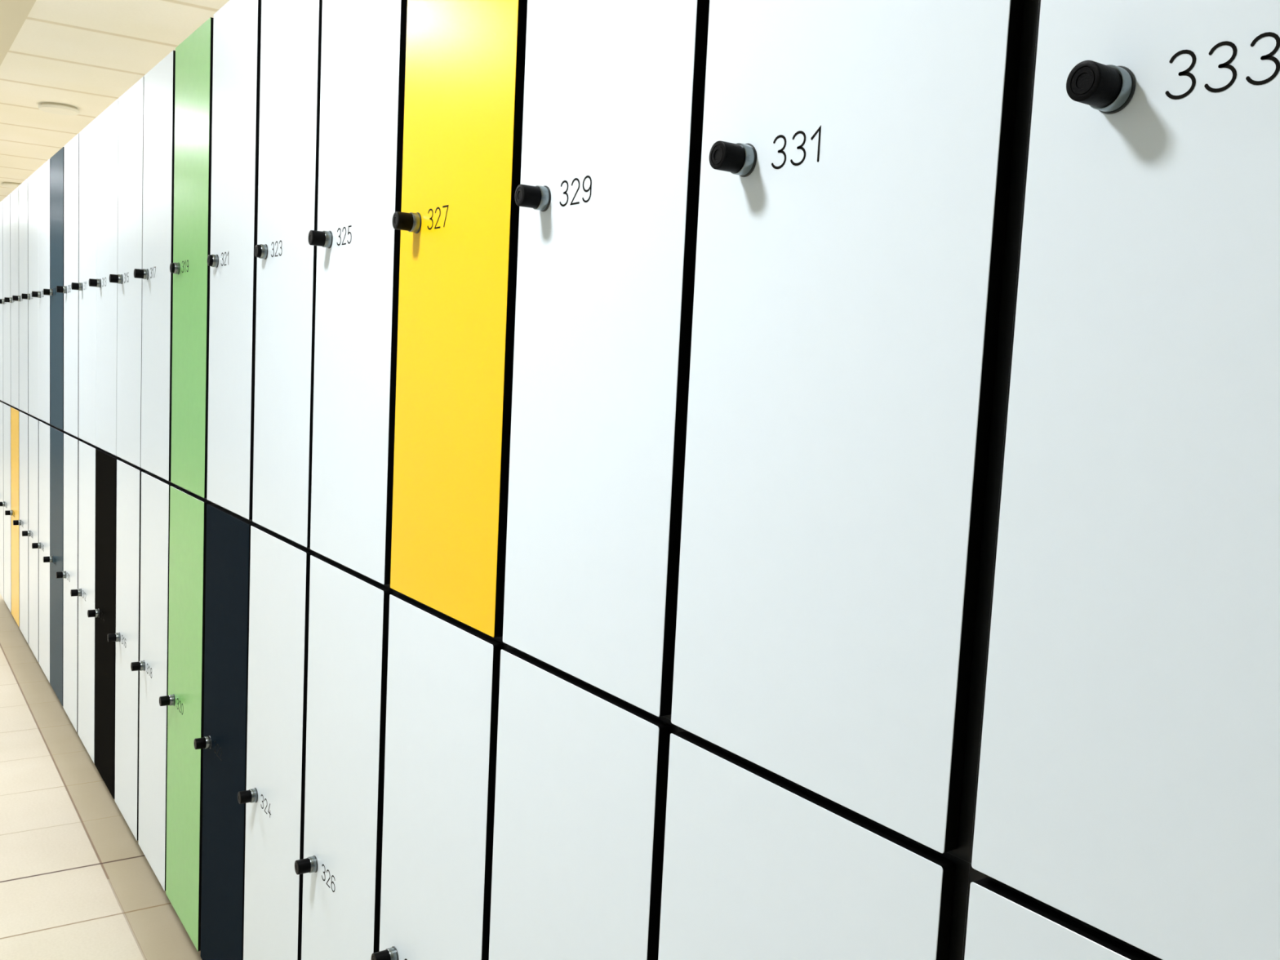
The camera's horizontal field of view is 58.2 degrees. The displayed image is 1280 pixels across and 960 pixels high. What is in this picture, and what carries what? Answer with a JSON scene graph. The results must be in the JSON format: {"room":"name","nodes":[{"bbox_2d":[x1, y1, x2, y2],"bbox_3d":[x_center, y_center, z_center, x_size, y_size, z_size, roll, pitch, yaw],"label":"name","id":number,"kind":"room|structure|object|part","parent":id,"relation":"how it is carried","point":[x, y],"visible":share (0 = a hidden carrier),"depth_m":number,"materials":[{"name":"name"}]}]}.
{"room":"changing room","nodes":[
{"label":"changing room","id":0,"kind":"room"},
{"bbox_2d":[0,593,202,959],"bbox_3d":[-2.713,0.702,5.407,6.500,0.100,18.300,-1,7,-34],"label":"floor","id":1,"kind":"structure","parent":0,"point":[77,882],"depth_m":2.94,"materials":[{"name":"beige tile"}]},
{"bbox_2d":[0,400,6,599],"bbox_3d":[-2.741,0.079,5.428,0.547,0.895,0.300,-1,7,-34],"label":"locker","id":2,"kind":"object","parent":1,"relation":"on","point":[2,511],"visible":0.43,"depth_m":5.22,"materials":[{"name":"white laminate"}]},
{"bbox_2d":[0,200,3,401],"bbox_3d":[-2.697,-0.806,5.342,0.547,0.886,0.300,-1,7,-34],"label":"locker","id":3,"kind":"object","parent":2,"relation":"on","point":[1,202],"visible":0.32,"depth_m":5.13,"materials":[{"name":"white laminate"}]},
{"bbox_2d":[0,403,13,613],"bbox_3d":[-2.573,0.112,5.181,0.547,0.895,0.300,-1,7,-34],"label":"locker","id":4,"kind":"object","parent":1,"relation":"on","point":[6,504],"visible":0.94,"depth_m":5.03,"materials":[{"name":"white laminate"}]},
{"bbox_2d":[0,193,10,404],"bbox_3d":[-2.529,-0.773,5.096,0.547,0.886,0.300,-1,7,-34],"label":"locker","id":5,"kind":"object","parent":4,"relation":"on","point":[6,201],"visible":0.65,"depth_m":4.95,"materials":[{"name":"white laminate"}]},
{"bbox_2d":[4,406,22,627],"bbox_3d":[-2.405,0.144,4.935,0.547,0.895,0.300,-1,7,-34],"label":"locker","id":6,"kind":"object","parent":1,"relation":"on","point":[15,443],"visible":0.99,"depth_m":4.79,"materials":[{"name":"yellow laminate"}]},
{"bbox_2d":[4,186,18,408],"bbox_3d":[-2.360,-0.741,4.850,0.547,0.886,0.300,-1,7,-34],"label":"locker","id":7,"kind":"object","parent":6,"relation":"on","point":[15,193],"visible":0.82,"depth_m":4.70,"materials":[{"name":"white laminate"}]},
{"bbox_3d":[-2.560,-0.740,4.715,0.012,0.882,0.286,-1,7,-34],"label":"door","id":8,"kind":"part","parent":7,"relation":"part of","materials":[{"name":"white laminate"}]},
{"bbox_3d":[-2.604,0.149,4.801,0.012,0.891,0.284,-1,7,-34],"label":"door","id":9,"kind":"part","parent":6,"relation":"part of","materials":[{"name":"yellow laminate"}]},
{"bbox_2d":[13,410,31,644],"bbox_3d":[-2.236,0.176,4.689,0.547,0.895,0.300,-1,7,-34],"label":"locker","id":10,"kind":"object","parent":1,"relation":"on","point":[23,522],"visible":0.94,"depth_m":4.54,"materials":[{"name":"white laminate"}]},
{"bbox_2d":[12,178,28,413],"bbox_3d":[-2.192,-0.709,4.604,0.547,0.886,0.300,-1,7,-34],"label":"locker","id":11,"kind":"object","parent":10,"relation":"on","point":[23,188],"visible":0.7,"depth_m":4.46,"materials":[{"name":"white laminate"}]},
{"bbox_3d":[-2.393,-0.708,4.471,0.012,0.882,0.286,-1,7,-34],"label":"door","id":12,"kind":"part","parent":11,"relation":"part of","materials":[{"name":"white laminate"}]},
{"bbox_3d":[-2.436,0.181,4.555,0.012,0.891,0.282,-1,7,-34],"label":"door","id":13,"kind":"part","parent":10,"relation":"part of","materials":[{"name":"white laminate"}]},
{"bbox_2d":[22,415,42,662],"bbox_3d":[-2.068,0.208,4.442,0.547,0.895,0.300,-1,7,-34],"label":"locker","id":14,"kind":"object","parent":1,"relation":"on","point":[33,533],"visible":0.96,"depth_m":4.29,"materials":[{"name":"white laminate"}]},
{"bbox_2d":[21,168,38,417],"bbox_3d":[-2.024,-0.677,4.357,0.547,0.886,0.300,-1,7,-34],"label":"locker","id":15,"kind":"object","parent":14,"relation":"on","point":[33,180],"visible":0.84,"depth_m":4.21,"materials":[{"name":"white laminate"}]},
{"bbox_3d":[-2.222,-0.676,4.220,0.012,0.882,0.295,-1,7,-34],"label":"door","id":16,"kind":"part","parent":15,"relation":"part of","materials":[{"name":"white laminate"}]},
{"bbox_3d":[-2.267,0.213,4.308,0.012,0.891,0.282,-1,7,-34],"label":"door","id":17,"kind":"part","parent":14,"relation":"part of","materials":[{"name":"white laminate"}]},
{"bbox_2d":[31,420,53,682],"bbox_3d":[-1.900,0.240,4.196,0.547,0.895,0.300,-1,7,-34],"label":"locker","id":18,"kind":"object","parent":1,"relation":"on","point":[43,544],"visible":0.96,"depth_m":4.05,"materials":[{"name":"white laminate"}]},
{"bbox_2d":[31,158,50,423],"bbox_3d":[-1.856,-0.645,4.111,0.547,0.886,0.300,-1,7,-34],"label":"locker","id":19,"kind":"object","parent":18,"relation":"on","point":[44,171],"visible":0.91,"depth_m":3.96,"materials":[{"name":"white laminate"}]},
{"bbox_3d":[-2.057,-0.644,3.979,0.012,0.882,0.290,-1,7,-34],"label":"door","id":20,"kind":"part","parent":19,"relation":"part of","materials":[{"name":"white laminate"}]},
{"bbox_2d":[43,426,67,706],"bbox_3d":[-1.732,0.272,3.950,0.547,0.895,0.300,-1,7,-34],"label":"locker","id":21,"kind":"object","parent":1,"relation":"on","point":[55,558],"visible":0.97,"depth_m":3.80,"materials":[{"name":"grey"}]},
{"bbox_2d":[43,146,64,430],"bbox_3d":[-1.688,-0.613,3.865,0.547,0.886,0.300,-1,7,-34],"label":"locker","id":22,"kind":"object","parent":21,"relation":"on","point":[57,160],"visible":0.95,"depth_m":3.71,"materials":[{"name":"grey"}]},
{"bbox_3d":[-1.887,-0.612,3.730,0.012,0.882,0.282,-1,7,-34],"label":"door","id":23,"kind":"part","parent":22,"relation":"part of","materials":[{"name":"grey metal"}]},
{"bbox_2d":[55,432,83,732],"bbox_3d":[-1.564,0.304,3.704,0.547,0.895,0.300,-1,7,-34],"label":"locker","id":24,"kind":"object","parent":1,"relation":"on","point":[70,573],"visible":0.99,"depth_m":3.56,"materials":[{"name":"white laminate"}]},
{"bbox_2d":[56,133,79,437],"bbox_3d":[-1.519,-0.581,3.618,0.547,0.886,0.300,-1,7,-34],"label":"locker","id":25,"kind":"object","parent":24,"relation":"on","point":[71,175],"visible":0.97,"depth_m":3.47,"materials":[{"name":"white laminate"}]},
{"bbox_3d":[-1.718,-0.580,3.483,0.012,0.882,0.282,-1,7,-34],"label":"door","id":26,"kind":"part","parent":25,"relation":"part of","materials":[{"name":"white laminate"}]},
{"bbox_2d":[70,440,100,763],"bbox_3d":[-1.395,0.337,3.457,0.547,0.895,0.300,-1,7,-34],"label":"locker","id":27,"kind":"object","parent":1,"relation":"on","point":[86,592],"visible":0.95,"depth_m":3.31,"materials":[{"name":"white"}]},
{"bbox_2d":[71,117,97,445],"bbox_3d":[-1.351,-0.548,3.372,0.547,0.886,0.300,-1,7,-34],"label":"locker","id":28,"kind":"object","parent":27,"relation":"on","point":[88,135],"visible":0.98,"depth_m":3.23,"materials":[{"name":"white laminate"}]},
{"bbox_2d":[87,448,121,799],"bbox_3d":[-1.227,0.369,3.211,0.547,0.895,0.300,-1,7,-34],"label":"locker","id":29,"kind":"object","parent":1,"relation":"on","point":[104,612],"visible":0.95,"depth_m":3.06,"materials":[{"name":"black"}]},
{"bbox_2d":[88,98,118,455],"bbox_3d":[-1.183,-0.516,3.126,0.547,0.886,0.300,-1,7,-34],"label":"locker","id":30,"kind":"object","parent":29,"relation":"on","point":[108,120],"visible":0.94,"depth_m":2.98,"materials":[{"name":"white laminate"}]},
{"bbox_2d":[106,458,146,840],"bbox_3d":[-1.059,0.401,2.965,0.547,0.895,0.300,-1,7,-34],"label":"locker","id":31,"kind":"object","parent":1,"relation":"on","point":[126,636],"visible":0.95,"depth_m":2.81,"materials":[{"name":"white"}]},
{"bbox_2d":[109,76,143,466],"bbox_3d":[-1.015,-0.484,2.879,0.547,0.886,0.300,-1,7,-34],"label":"locker","id":32,"kind":"object","parent":31,"relation":"on","point":[131,104],"visible":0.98,"depth_m":2.73,"materials":[{"name":"white laminate"}]},
{"bbox_2d":[130,470,175,890],"bbox_3d":[-0.891,0.433,2.718,0.547,0.895,0.300,-1,7,-34],"label":"locker","id":33,"kind":"object","parent":1,"relation":"on","point":[153,664],"visible":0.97,"depth_m":2.56,"materials":[{"name":"white"}]},
{"bbox_2d":[133,50,175,480],"bbox_3d":[-0.846,-0.452,2.633,0.547,0.886,0.300,-1,7,-34],"label":"locker","id":34,"kind":"object","parent":33,"relation":"on","point":[157,277],"visible":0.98,"depth_m":2.48,"materials":[{"name":"white laminate"}]},
{"bbox_2d":[159,484,212,951],"bbox_3d":[-0.723,0.465,2.472,0.547,0.895,0.300,-1,7,-34],"label":"locker","id":35,"kind":"object","parent":1,"relation":"on","point":[184,700],"visible":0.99,"depth_m":2.32,"materials":[{"name":"green"}]},
{"bbox_2d":[169,17,213,497],"bbox_3d":[-0.673,-0.420,2.390,0.535,0.886,0.300,-1,7,-34],"label":"locker","id":36,"kind":"object","parent":35,"relation":"on","point":[189,268],"visible":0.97,"depth_m":2.23,"materials":[{"name":"green laminate"}]},
{"bbox_2d":[193,502,257,959],"bbox_3d":[-0.554,0.497,2.226,0.547,0.895,0.300,-1,7,-34],"label":"locker","id":37,"kind":"object","parent":1,"relation":"on","point":[224,742],"visible":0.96,"depth_m":2.07,"materials":[{"name":"black"}]},
{"bbox_2d":[206,0,261,519],"bbox_3d":[-0.505,-0.388,2.144,0.535,0.886,0.300,-1,7,-34],"label":"locker","id":38,"kind":"object","parent":37,"relation":"on","point":[232,261],"visible":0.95,"depth_m":1.98,"materials":[{"name":"white laminate"}]},
{"bbox_2d":[237,524,316,959],"bbox_3d":[-0.386,0.529,1.979,0.547,0.895,0.300,-1,7,-34],"label":"locker","id":39,"kind":"object","parent":1,"relation":"on","point":[273,797],"visible":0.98,"depth_m":1.82,"materials":[{"name":"white"}]},
{"bbox_2d":[252,0,322,547],"bbox_3d":[-0.337,-0.356,1.897,0.535,0.886,0.300,-1,7,-34],"label":"locker","id":40,"kind":"object","parent":39,"relation":"on","point":[291,43],"visible":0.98,"depth_m":1.74,"materials":[{"name":"white laminate"}]},
{"bbox_2d":[294,552,395,959],"bbox_3d":[-0.218,0.561,1.733,0.547,0.895,0.300,-1,7,-34],"label":"locker","id":41,"kind":"object","parent":1,"relation":"on","point":[340,867],"visible":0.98,"depth_m":1.56,"materials":[{"name":"white"}]},
{"bbox_2d":[307,0,407,586],"bbox_3d":[-0.173,-0.324,1.648,0.547,0.886,0.300,-1,7,-34],"label":"locker","id":42,"kind":"object","parent":41,"relation":"on","point":[357,242],"visible":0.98,"depth_m":1.50,"materials":[{"name":"white laminate"}]},
{"bbox_2d":[371,591,507,959],"bbox_3d":[-0.050,0.594,1.487,0.547,0.895,0.300,-1,7,-34],"label":"locker","id":43,"kind":"object","parent":1,"relation":"on","point":[443,673],"visible":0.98,"depth_m":1.31,"materials":[{"name":"white"}]},
{"bbox_2d":[390,0,527,639],"bbox_3d":[-0.005,-0.291,1.401,0.547,0.886,0.300,-1,7,-34],"label":"locker","id":44,"kind":"object","parent":43,"relation":"on","point":[458,220],"visible":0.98,"depth_m":1.25,"materials":[{"name":"yellow laminate"}]},
{"bbox_2d":[488,644,678,959],"bbox_3d":[0.119,0.626,1.240,0.547,0.895,0.300,-1,7,-34],"label":"locker","id":45,"kind":"object","parent":1,"relation":"on","point":[582,770],"visible":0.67,"depth_m":1.06,"materials":[{"name":"white"}]},
{"bbox_2d":[502,0,709,719],"bbox_3d":[0.163,-0.259,1.155,0.547,0.886,0.300,-1,7,-34],"label":"locker","id":46,"kind":"object","parent":45,"relation":"on","point":[606,197],"visible":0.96,"depth_m":1.00,"materials":[{"name":"white laminate"}]},
{"bbox_2d":[657,726,969,959],"bbox_3d":[0.287,0.658,0.994,0.547,0.895,0.300,-1,7,-34],"label":"locker","id":47,"kind":"object","parent":1,"relation":"on","point":[758,864],"visible":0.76,"depth_m":0.82,"materials":[{"name":"white"}]},
{"bbox_2d":[671,0,1039,862],"bbox_3d":[0.331,-0.227,0.909,0.547,0.886,0.300,-1,7,-34],"label":"locker","id":48,"kind":"object","parent":47,"relation":"on","point":[863,166],"visible":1,"depth_m":0.75,"materials":[{"name":"white laminate"}]},
{"bbox_2d":[962,862,1162,959],"bbox_3d":[0.455,0.690,0.748,0.547,0.895,0.300,-1,7,-34],"label":"locker","id":49,"kind":"object","parent":1,"relation":"on","point":[1002,922],"visible":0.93,"depth_m":0.65,"materials":[{"name":"white laminate"}]},
{"bbox_2d":[969,0,1279,959],"bbox_3d":[0.499,-0.195,0.662,0.547,0.886,0.300,-1,7,-34],"label":"locker","id":50,"kind":"object","parent":49,"relation":"on","point":[1128,779],"visible":1,"depth_m":0.58,"materials":[{"name":"white laminate"}]},
{"bbox_2d":[0,0,229,202],"bbox_3d":[-2.584,-1.873,5.159,6.500,0.100,18.300,-1,7,-34],"label":"ceiling","id":51,"kind":"structure","parent":0,"point":[83,55],"depth_m":4.91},
{"bbox_2d":[0,182,21,188],"bbox_3d":[-4.853,-2.283,8.926,0.192,0.032,0.192,-1,7,-34],"label":"ceiling fitting","id":52,"kind":"object","parent":51,"relation":"attached to","point":[7,184],"visible":0.57,"depth_m":8.85,"materials":[{"name":"beige paint"}]},
{"bbox_2d":[0,0,35,65],"bbox_3d":[-2.851,-1.817,4.984,0.140,0.006,18.100,-1,7,-34],"label":"trim","id":53,"kind":"structure","parent":51,"relation":"attached to","point":[13,13],"depth_m":4.30,"materials":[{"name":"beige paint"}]},
{"bbox_2d":[37,102,79,115],"bbox_3d":[-2.971,-1.896,5.878,0.192,0.032,0.192,-1,7,-34],"label":"ceiling fitting","id":54,"kind":"object","parent":51,"relation":"attached to","point":[48,107],"visible":1,"depth_m":5.83,"materials":[{"name":"beige paint"}]}
]}

